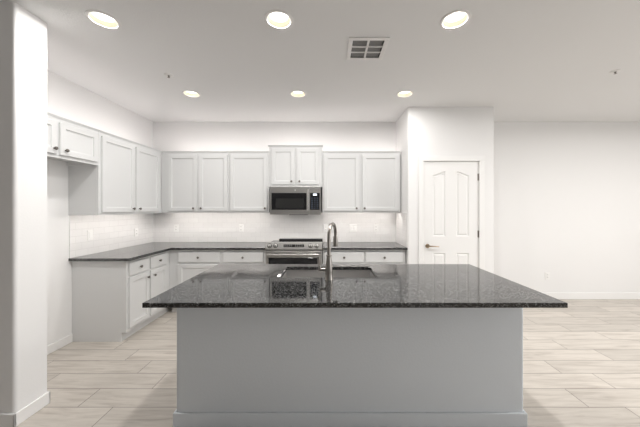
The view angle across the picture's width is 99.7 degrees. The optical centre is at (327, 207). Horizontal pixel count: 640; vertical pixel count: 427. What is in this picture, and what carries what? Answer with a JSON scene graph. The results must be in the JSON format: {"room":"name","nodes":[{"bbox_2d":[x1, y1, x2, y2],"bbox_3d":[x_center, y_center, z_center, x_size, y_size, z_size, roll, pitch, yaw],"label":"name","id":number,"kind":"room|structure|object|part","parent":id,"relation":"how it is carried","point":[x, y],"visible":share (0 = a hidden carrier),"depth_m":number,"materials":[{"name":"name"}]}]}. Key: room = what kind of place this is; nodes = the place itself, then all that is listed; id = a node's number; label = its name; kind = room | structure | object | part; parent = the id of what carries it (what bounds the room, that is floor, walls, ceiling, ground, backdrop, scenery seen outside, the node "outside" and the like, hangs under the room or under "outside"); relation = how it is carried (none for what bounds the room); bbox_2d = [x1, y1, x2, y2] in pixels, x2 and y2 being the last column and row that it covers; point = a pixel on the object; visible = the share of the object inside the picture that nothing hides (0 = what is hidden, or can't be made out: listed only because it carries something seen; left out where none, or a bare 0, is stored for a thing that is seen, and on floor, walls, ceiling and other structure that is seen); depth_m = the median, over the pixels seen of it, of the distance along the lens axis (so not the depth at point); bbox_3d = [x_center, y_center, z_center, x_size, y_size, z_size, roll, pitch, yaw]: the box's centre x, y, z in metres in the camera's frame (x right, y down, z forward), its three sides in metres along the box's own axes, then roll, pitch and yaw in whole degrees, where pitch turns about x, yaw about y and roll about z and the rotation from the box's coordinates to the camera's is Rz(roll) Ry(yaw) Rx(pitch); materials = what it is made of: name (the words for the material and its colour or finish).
{"room":"kitchen","nodes":[
{"label":"kitchen","id":0,"kind":"room"},
{"bbox_2d":[0,2,46,412],"bbox_3d":[-4.010,0.041,1.845,3.980,2.743,0.201,0,0,0],"label":"wall","id":1,"kind":"structure","parent":0,"point":[23,35],"depth_m":1.78,"materials":[{"name":"white paint"}]},
{"bbox_2d":[0,391,49,426],"bbox_3d":[-4.003,1.368,1.845,3.993,0.088,0.227,0,0,0],"label":"baseboard","id":2,"kind":"structure","parent":1,"relation":"attached to","point":[6,419],"depth_m":1.79,"materials":[{"name":"white paint"}]},
{"bbox_2d":[47,70,152,345],"bbox_3d":[-2.760,0.041,3.060,0.120,2.743,2.240,0,0,0],"label":"wall","id":3,"kind":"structure","parent":0,"point":[67,99],"depth_m":2.76,"materials":[{"name":"white paint"}]},
{"bbox_2d":[47,334,72,354],"bbox_3d":[-2.693,1.368,2.404,0.013,0.088,0.892,0,0,0],"label":"baseboard","id":4,"kind":"structure","parent":3,"relation":"attached to","point":[68,339],"depth_m":2.71,"materials":[{"name":"white paint"}]},
{"bbox_2d":[47,112,98,164],"bbox_3d":[-2.518,-0.629,2.378,0.362,0.373,0.863,0,0,0],"label":"upper cabinet","id":5,"kind":"object","parent":3,"relation":"attached to","point":[71,142],"visible":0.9,"depth_m":2.52,"materials":[{"name":"white paint"}]},
{"bbox_3d":[-2.375,-0.616,2.170,0.020,0.288,0.389,0,0,0],"label":"door","id":6,"kind":"part","parent":5,"relation":"part of","materials":[{"name":"white paint"}]},
{"bbox_3d":[-2.389,-0.806,2.378,0.032,0.020,0.863,0,0,0],"label":"moulding","id":7,"kind":"part","parent":5,"relation":"part of","materials":[{"name":"white paint"}]},
{"bbox_3d":[-2.375,-0.616,2.590,0.020,0.288,0.392,0,0,0],"label":"door","id":8,"kind":"part","parent":5,"relation":"part of","materials":[{"name":"white paint"}]},
{"bbox_2d":[69,214,152,257],"bbox_3d":[-2.696,0.299,3.500,0.008,0.454,1.360,0,0,0],"label":"backsplash","id":9,"kind":"structure","parent":3,"relation":"attached to","point":[110,232],"depth_m":3.30,"materials":[{"name":"tile"}]},
{"bbox_2d":[87,230,92,239],"bbox_3d":[-2.688,0.306,3.058,0.009,0.115,0.070,0,0,0],"label":"wall outlet","id":10,"kind":"object","parent":9,"relation":"attached to","point":[89,232],"visible":1,"depth_m":3.05,"materials":[{"name":"white plastic"}]},
{"bbox_2d":[68,130,161,214],"bbox_3d":[-2.518,-0.370,3.345,0.362,0.891,1.067,0,0,0],"label":"upper cabinet","id":11,"kind":"object","parent":3,"relation":"attached to","point":[126,178],"visible":0.98,"depth_m":3.04,"materials":[{"name":"white paint"}]},
{"bbox_3d":[-2.375,-0.355,3.076,0.020,0.809,0.468,0,0,0],"label":"door","id":12,"kind":"part","parent":11,"relation":"part of","materials":[{"name":"white paint"}]},
{"bbox_3d":[-2.394,-0.360,3.345,0.019,0.871,1.067,0,0,0],"label":"frame","id":13,"kind":"part","parent":11,"relation":"part of","materials":[{"name":"white paint"}]},
{"bbox_3d":[-2.389,-0.806,3.345,0.032,0.020,1.067,0,0,0],"label":"moulding","id":14,"kind":"part","parent":11,"relation":"part of","materials":[{"name":"white paint"}]},
{"bbox_3d":[-2.375,-0.355,3.583,0.020,0.809,0.465,0,0,0],"label":"door","id":15,"kind":"part","parent":11,"relation":"part of","materials":[{"name":"white paint"}]},
{"bbox_2d":[0,0,639,121],"bbox_3d":[0.300,-1.481,-0.900,12.800,0.300,10.400,0,0,0],"label":"ceiling","id":16,"kind":"structure","parent":0,"point":[526,60],"depth_m":2.36,"materials":[{"name":"white paint"}]},
{"bbox_2d":[84,9,121,29],"bbox_3d":[-1.585,-1.358,1.912,0.204,0.066,0.204,0,0,0],"label":"recessed light","id":17,"kind":"object","parent":16,"relation":"in","point":[102,19],"visible":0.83,"depth_m":1.93,"materials":[{"name":"white plastic"}]},
{"bbox_2d":[164,73,173,77],"bbox_3d":[-1.587,-1.318,2.700,0.084,0.026,0.084,0,0,0],"label":"sprinkler","id":18,"kind":"object","parent":16,"relation":"attached to","point":[168,75],"visible":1,"depth_m":2.69,"materials":[{"name":"white metal"}]},
{"bbox_2d":[182,90,200,97],"bbox_3d":[-1.585,-1.358,3.150,0.204,0.066,0.204,0,0,0],"label":"recessed light","id":19,"kind":"object","parent":16,"relation":"in","point":[189,93],"visible":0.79,"depth_m":3.18,"materials":[{"name":"beige plastic"}]},
{"bbox_2d":[264,9,293,29],"bbox_3d":[-0.343,-1.358,1.912,0.204,0.066,0.204,0,0,0],"label":"recessed light","id":20,"kind":"object","parent":16,"relation":"in","point":[276,19],"visible":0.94,"depth_m":1.94,"materials":[{"name":"beige plastic"}]},
{"bbox_2d":[289,90,306,97],"bbox_3d":[-0.343,-1.358,3.150,0.204,0.066,0.204,0,0,0],"label":"recessed light","id":21,"kind":"object","parent":16,"relation":"in","point":[295,93],"visible":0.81,"depth_m":3.19,"materials":[{"name":"beige plastic"}]},
{"bbox_2d":[346,37,389,59],"bbox_3d":[0.327,-1.387,2.260,0.318,0.128,0.318,0,0,0],"label":"ceiling vent","id":22,"kind":"object","parent":16,"relation":"in","point":[359,48],"visible":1,"depth_m":2.24,"materials":[{"name":"white metal"}]},
{"bbox_2d":[396,90,413,97],"bbox_3d":[0.903,-1.358,3.150,0.204,0.066,0.204,0,0,0],"label":"recessed light","id":23,"kind":"object","parent":16,"relation":"in","point":[405,93],"visible":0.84,"depth_m":3.18,"materials":[{"name":"beige plastic"}]},
{"bbox_2d":[439,9,470,29],"bbox_3d":[0.903,-1.358,1.912,0.204,0.066,0.204,0,0,0],"label":"recessed light","id":24,"kind":"object","parent":16,"relation":"in","point":[455,19],"visible":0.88,"depth_m":1.94,"materials":[{"name":"beige plastic"}]},
{"bbox_2d":[609,69,621,73],"bbox_3d":[2.797,-1.318,2.624,0.084,0.026,0.084,0,0,0],"label":"sprinkler","id":25,"kind":"object","parent":16,"relation":"attached to","point":[615,71],"visible":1,"depth_m":2.62,"materials":[{"name":"white metal"}]},
{"bbox_2d":[16,299,639,426],"bbox_3d":[0.300,1.452,-0.900,12.800,0.080,10.400,0,0,0],"label":"floor","id":26,"kind":"structure","parent":0,"point":[581,360],"depth_m":2.29,"materials":[{"name":"beige wood"}]},
{"bbox_2d":[72,251,171,341],"bbox_3d":[-2.387,0.984,3.510,0.622,0.856,1.320,0,0,0],"label":"base cabinet","id":27,"kind":"object","parent":26,"relation":"on","point":[108,297],"visible":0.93,"depth_m":2.85,"materials":[{"name":"white paint"}]},
{"bbox_3d":[-2.412,0.984,2.856,0.573,0.856,0.012,0,0,0],"label":"panel","id":28,"kind":"part","parent":27,"relation":"part of","materials":[{"name":"white paint"}]},
{"bbox_3d":[-2.115,0.655,3.034,0.020,0.139,0.312,0,0,0],"label":"drawer","id":29,"kind":"part","parent":27,"relation":"part of","materials":[{"name":"white paint"}]},
{"bbox_3d":[-2.115,1.014,3.034,0.020,0.539,0.312,0,0,0],"label":"door","id":30,"kind":"part","parent":27,"relation":"part of","materials":[{"name":"white paint"}]},
{"bbox_3d":[-2.135,0.936,3.516,0.019,0.761,1.308,0,0,0],"label":"frame","id":31,"kind":"part","parent":27,"relation":"part of","materials":[{"name":"white paint"}]},
{"bbox_3d":[-2.115,0.655,3.381,0.020,0.139,0.309,0,0,0],"label":"drawer","id":32,"kind":"part","parent":27,"relation":"part of","materials":[{"name":"white paint"}]},
{"bbox_3d":[-2.115,1.014,3.381,0.020,0.539,0.309,0,0,0],"label":"door","id":33,"kind":"part","parent":27,"relation":"part of","materials":[{"name":"white paint"}]},
{"bbox_2d":[69,242,265,260],"bbox_3d":[-1.762,0.541,3.495,1.875,0.030,1.367,0,0,0],"label":"countertop","id":34,"kind":"structure","parent":27,"relation":"on","point":[130,253],"depth_m":3.58,"materials":[{"name":"black stone"}]},
{"bbox_2d":[169,250,265,311],"bbox_3d":[-1.474,0.984,3.871,1.297,0.856,0.598,0,0,0],"label":"base cabinet","id":35,"kind":"object","parent":26,"relation":"on","point":[184,265],"visible":0.41,"depth_m":3.60,"materials":[{"name":"white paint"}]},
{"bbox_3d":[-1.720,1.017,3.610,0.554,0.534,0.020,0,0,0],"label":"door","id":36,"kind":"part","parent":35,"relation":"part of","materials":[{"name":"white paint"}]},
{"bbox_3d":[-1.720,0.659,3.610,0.554,0.136,0.020,0,0,0],"label":"drawer","id":37,"kind":"part","parent":35,"relation":"part of","materials":[{"name":"white paint"}]},
{"bbox_3d":[-1.474,0.936,3.630,1.297,0.761,0.019,0,0,0],"label":"frame","id":38,"kind":"part","parent":35,"relation":"part of","materials":[{"name":"white paint"}]},
{"bbox_3d":[-1.127,0.659,3.610,0.538,0.136,0.020,0,0,0],"label":"drawer","id":39,"kind":"part","parent":35,"relation":"part of","materials":[{"name":"white paint"}]},
{"bbox_2d":[265,238,322,263],"bbox_3d":[-0.445,0.936,3.831,0.749,0.952,0.667,0,0,0],"label":"range","id":40,"kind":"object","parent":26,"relation":"on","point":[283,250],"visible":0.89,"depth_m":3.55,"materials":[{"name":"silver metal"}]},
{"bbox_3d":[-0.445,0.609,3.525,0.679,0.025,0.055,0,0,0],"label":"handle","id":41,"kind":"part","parent":40,"relation":"part of","materials":[{"name":"silver metal"}]},
{"bbox_3d":[-0.445,0.503,3.584,0.749,0.086,0.062,0,0,0],"label":"control panel","id":42,"kind":"part","parent":40,"relation":"part of","materials":[{"name":"silver metal"}]},
{"bbox_3d":[-0.445,0.881,3.574,0.743,0.631,0.042,0,0,0],"label":"oven door","id":43,"kind":"part","parent":40,"relation":"part of","materials":[{"name":"silver metal"}]},
{"bbox_2d":[272,240,322,243],"bbox_3d":[-0.445,0.498,3.841,0.749,0.016,0.508,0,0,0],"label":"cooktop","id":44,"kind":"object","parent":40,"relation":"in","point":[274,241],"depth_m":3.84,"materials":[{"name":"silver glass"}]},
{"bbox_2d":[173,308,526,426],"bbox_3d":[0.146,0.983,2.114,2.286,0.858,0.753,0,0,0],"label":"kitchen island","id":45,"kind":"object","parent":26,"relation":"on","point":[237,367],"visible":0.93,"depth_m":1.75,"materials":[{"name":"white paint"}]},
{"bbox_3d":[0.146,1.367,1.813,2.286,0.090,0.153,0,0,0],"label":"baseboard","id":46,"kind":"part","parent":45,"relation":"part of","materials":[{"name":"white paint"}]},
{"bbox_2d":[142,264,567,307],"bbox_3d":[0.152,0.540,2.015,2.359,0.028,1.040,0,0,0],"label":"island countertop","id":47,"kind":"structure","parent":45,"relation":"on","point":[221,285],"depth_m":1.72,"materials":[{"name":"black stone"}]},
{"bbox_2d":[318,222,337,280],"bbox_3d":[0.034,0.318,2.057,0.100,0.417,0.250,0,0,32],"label":"faucet","id":48,"kind":"object","parent":47,"relation":"on","point":[328,270],"visible":1,"depth_m":1.97,"materials":[{"name":"silver metal"}]},
{"bbox_3d":[-0.036,0.413,1.985,0.065,0.111,0.030,0,0,0],"label":"handle","id":49,"kind":"part","parent":48,"relation":"part of","materials":[{"name":"silver metal"}]},
{"bbox_3d":[0.038,0.230,2.073,0.026,0.242,0.210,0,0,17],"label":"spout","id":50,"kind":"part","parent":48,"relation":"part of","materials":[{"name":"silver metal"}]},
{"bbox_2d":[282,270,374,277],"bbox_3d":[0.009,0.662,2.230,0.778,0.213,0.410,0,0,0],"label":"sink","id":51,"kind":"object","parent":47,"relation":"in","point":[289,273],"visible":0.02,"depth_m":2.42,"materials":[{"name":"silver metal"}]},
{"bbox_2d":[323,250,404,263],"bbox_3d":[0.491,0.984,3.871,1.107,0.856,0.598,0,0,0],"label":"base cabinet","id":52,"kind":"object","parent":26,"relation":"on","point":[338,256],"visible":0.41,"depth_m":3.60,"materials":[{"name":"white paint"}]},
{"bbox_3d":[0.222,0.659,3.610,0.525,0.136,0.020,0,0,0],"label":"drawer","id":53,"kind":"part","parent":52,"relation":"part of","materials":[{"name":"white paint"}]},
{"bbox_2d":[323,242,406,249],"bbox_3d":[0.497,0.541,3.877,1.123,0.030,0.604,0,0,0],"label":"countertop","id":54,"kind":"structure","parent":52,"relation":"on","point":[341,245],"depth_m":3.69,"materials":[{"name":"black stone"}]},
{"bbox_3d":[0.758,0.659,3.610,0.493,0.136,0.020,0,0,0],"label":"drawer","id":55,"kind":"part","parent":52,"relation":"part of","materials":[{"name":"white paint"}]},
{"bbox_2d":[153,122,639,292],"bbox_3d":[1.940,0.041,4.240,9.520,2.743,0.120,0,0,0],"label":"wall","id":56,"kind":"structure","parent":0,"point":[567,194],"depth_m":4.18,"materials":[{"name":"white paint"}]},
{"bbox_2d":[162,151,228,212],"bbox_3d":[-1.897,-0.375,4.004,0.971,0.882,0.344,0,0,0],"label":"upper cabinet","id":57,"kind":"object","parent":56,"relation":"attached to","point":[192,181],"visible":0.93,"depth_m":3.87,"materials":[{"name":"white paint"}]},
{"bbox_3d":[-2.075,-0.358,3.870,0.410,0.803,0.020,0,0,0],"label":"door","id":58,"kind":"part","parent":57,"relation":"part of","materials":[{"name":"white paint"}]},
{"bbox_3d":[-1.897,-0.806,3.884,0.971,0.020,0.032,0,0,0],"label":"moulding","id":59,"kind":"part","parent":57,"relation":"part of","materials":[{"name":"white paint"}]},
{"bbox_3d":[-1.637,-0.358,3.870,0.405,0.803,0.020,0,0,0],"label":"door","id":60,"kind":"part","parent":57,"relation":"part of","materials":[{"name":"white paint"}]},
{"bbox_2d":[229,151,269,212],"bbox_3d":[-1.125,-0.375,4.004,0.569,0.882,0.344,0,0,0],"label":"upper cabinet","id":61,"kind":"object","parent":56,"relation":"attached to","point":[249,189],"visible":0.92,"depth_m":3.87,"materials":[{"name":"white paint"}]},
{"bbox_3d":[-1.125,-0.806,3.884,0.569,0.020,0.032,0,0,0],"label":"moulding","id":62,"kind":"part","parent":61,"relation":"part of","materials":[{"name":"white paint"}]},
{"bbox_2d":[153,188,395,241],"bbox_3d":[-0.820,0.109,4.176,3.745,0.834,0.008,0,0,0],"label":"backsplash","id":63,"kind":"structure","parent":56,"relation":"attached to","point":[193,227],"depth_m":4.17,"materials":[{"name":"tile"}]},
{"bbox_2d":[174,224,178,231],"bbox_3d":[-2.336,0.312,4.168,0.070,0.115,0.008,0,0,0],"label":"wall outlet","id":64,"kind":"object","parent":63,"relation":"attached to","point":[176,226],"visible":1,"depth_m":4.17,"materials":[{"name":"white plastic"}]},
{"bbox_2d":[239,224,242,231],"bbox_3d":[-1.333,0.312,4.168,0.070,0.115,0.008,0,0,0],"label":"wall outlet","id":65,"kind":"object","parent":63,"relation":"attached to","point":[240,225],"visible":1,"depth_m":4.17,"materials":[{"name":"white plastic"}]},
{"bbox_2d":[323,224,327,231],"bbox_3d":[-0.028,0.312,4.168,0.070,0.115,0.008,0,0,0],"label":"wall outlet","id":66,"kind":"object","parent":63,"relation":"attached to","point":[325,226],"visible":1,"depth_m":4.17,"materials":[{"name":"white plastic"}]},
{"bbox_2d":[349,224,356,231],"bbox_3d":[0.395,0.312,4.168,0.115,0.115,0.009,0,0,0],"label":"wall outlet","id":67,"kind":"object","parent":63,"relation":"attached to","point":[352,227],"visible":1,"depth_m":4.17,"materials":[{"name":"white plastic"}]},
{"bbox_2d":[270,187,320,214],"bbox_3d":[-0.451,-0.099,3.945,0.705,0.402,0.430,0,0,0],"label":"microwave","id":68,"kind":"object","parent":56,"relation":"attached to","point":[283,200],"visible":1,"depth_m":3.77,"materials":[{"name":"silver metal"}]},
{"bbox_3d":[-0.269,-0.112,3.751,0.026,0.297,0.041,0,0,0],"label":"handle","id":69,"kind":"part","parent":68,"relation":"part of","materials":[{"name":"silver metal"}]},
{"bbox_3d":[-0.173,-0.104,3.787,0.151,0.392,0.034,0,0,0],"label":"control panel","id":70,"kind":"part","parent":68,"relation":"part of","materials":[{"name":"silver metal"}]},
{"bbox_2d":[268,145,322,187],"bbox_3d":[-0.459,-0.603,4.004,0.789,0.602,0.344,0,0,0],"label":"upper cabinet","id":71,"kind":"object","parent":56,"relation":"attached to","point":[289,165],"visible":0.98,"depth_m":3.87,"materials":[{"name":"white paint"}]},
{"bbox_3d":[-0.636,-0.595,3.870,0.329,0.517,0.020,0,0,0],"label":"door","id":72,"kind":"part","parent":71,"relation":"part of","materials":[{"name":"white paint"}]},
{"bbox_3d":[-0.459,-0.892,3.881,0.789,0.024,0.037,0,0,0],"label":"moulding","id":73,"kind":"part","parent":71,"relation":"part of","materials":[{"name":"white paint"}]},
{"bbox_3d":[-0.281,-0.595,3.870,0.317,0.517,0.020,0,0,0],"label":"door","id":74,"kind":"part","parent":71,"relation":"part of","materials":[{"name":"white paint"}]},
{"bbox_2d":[322,151,400,212],"bbox_3d":[0.486,-0.375,4.004,1.124,0.882,0.344,0,0,0],"label":"upper cabinet","id":75,"kind":"object","parent":56,"relation":"attached to","point":[352,181],"visible":1,"depth_m":3.87,"materials":[{"name":"white paint"}]},
{"bbox_3d":[0.201,-0.358,3.870,0.503,0.803,0.020,0,0,0],"label":"door","id":76,"kind":"part","parent":75,"relation":"part of","materials":[{"name":"white paint"}]},
{"bbox_3d":[0.486,-0.806,3.884,1.124,0.020,0.032,0,0,0],"label":"moulding","id":77,"kind":"part","parent":75,"relation":"part of","materials":[{"name":"white paint"}]},
{"bbox_3d":[0.756,-0.358,3.870,0.517,0.803,0.020,0,0,0],"label":"door","id":78,"kind":"part","parent":75,"relation":"part of","materials":[{"name":"white paint"}]},
{"bbox_2d":[545,272,549,279],"bbox_3d":[3.400,1.052,4.176,0.070,0.115,0.008,0,0,0],"label":"wall outlet","id":79,"kind":"object","parent":56,"relation":"attached to","point":[547,274],"visible":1,"depth_m":4.17,"materials":[{"name":"white plastic"}]},
{"bbox_2d":[544,293,639,298],"bbox_3d":[4.397,1.359,4.173,4.406,0.105,0.013,0,0,0],"label":"baseboard","id":80,"kind":"structure","parent":56,"relation":"attached to","point":[555,295],"depth_m":4.17,"materials":[{"name":"white paint"}]},
{"bbox_2d":[396,107,493,273],"bbox_3d":[1.627,0.041,3.869,1.133,2.743,0.623,0,0,0],"label":"wall","id":81,"kind":"structure","parent":0,"point":[420,131],"depth_m":3.56,"materials":[{"name":"white paint"}]},
{"bbox_2d":[396,213,406,246],"bbox_3d":[1.057,0.296,3.883,0.008,0.459,0.592,0,0,0],"label":"backsplash","id":82,"kind":"structure","parent":81,"relation":"attached to","point":[401,218],"depth_m":3.84,"materials":[{"name":"tile"}]},
{"bbox_2d":[424,162,478,267],"bbox_3d":[1.665,0.396,3.551,0.797,2.017,0.094,0,0,0],"label":"door","id":83,"kind":"structure","parent":81,"relation":"in","point":[451,189],"depth_m":3.56,"materials":[{"name":"white paint"}]},
{"bbox_2d":[419,156,484,269],"bbox_3d":[1.631,0.363,3.604,0.866,2.097,0.126,0,0,0],"label":"door frame","id":84,"kind":"structure","parent":81,"relation":"attached to","point":[481,159],"depth_m":3.54,"materials":[{"name":"white paint"}]}
]}

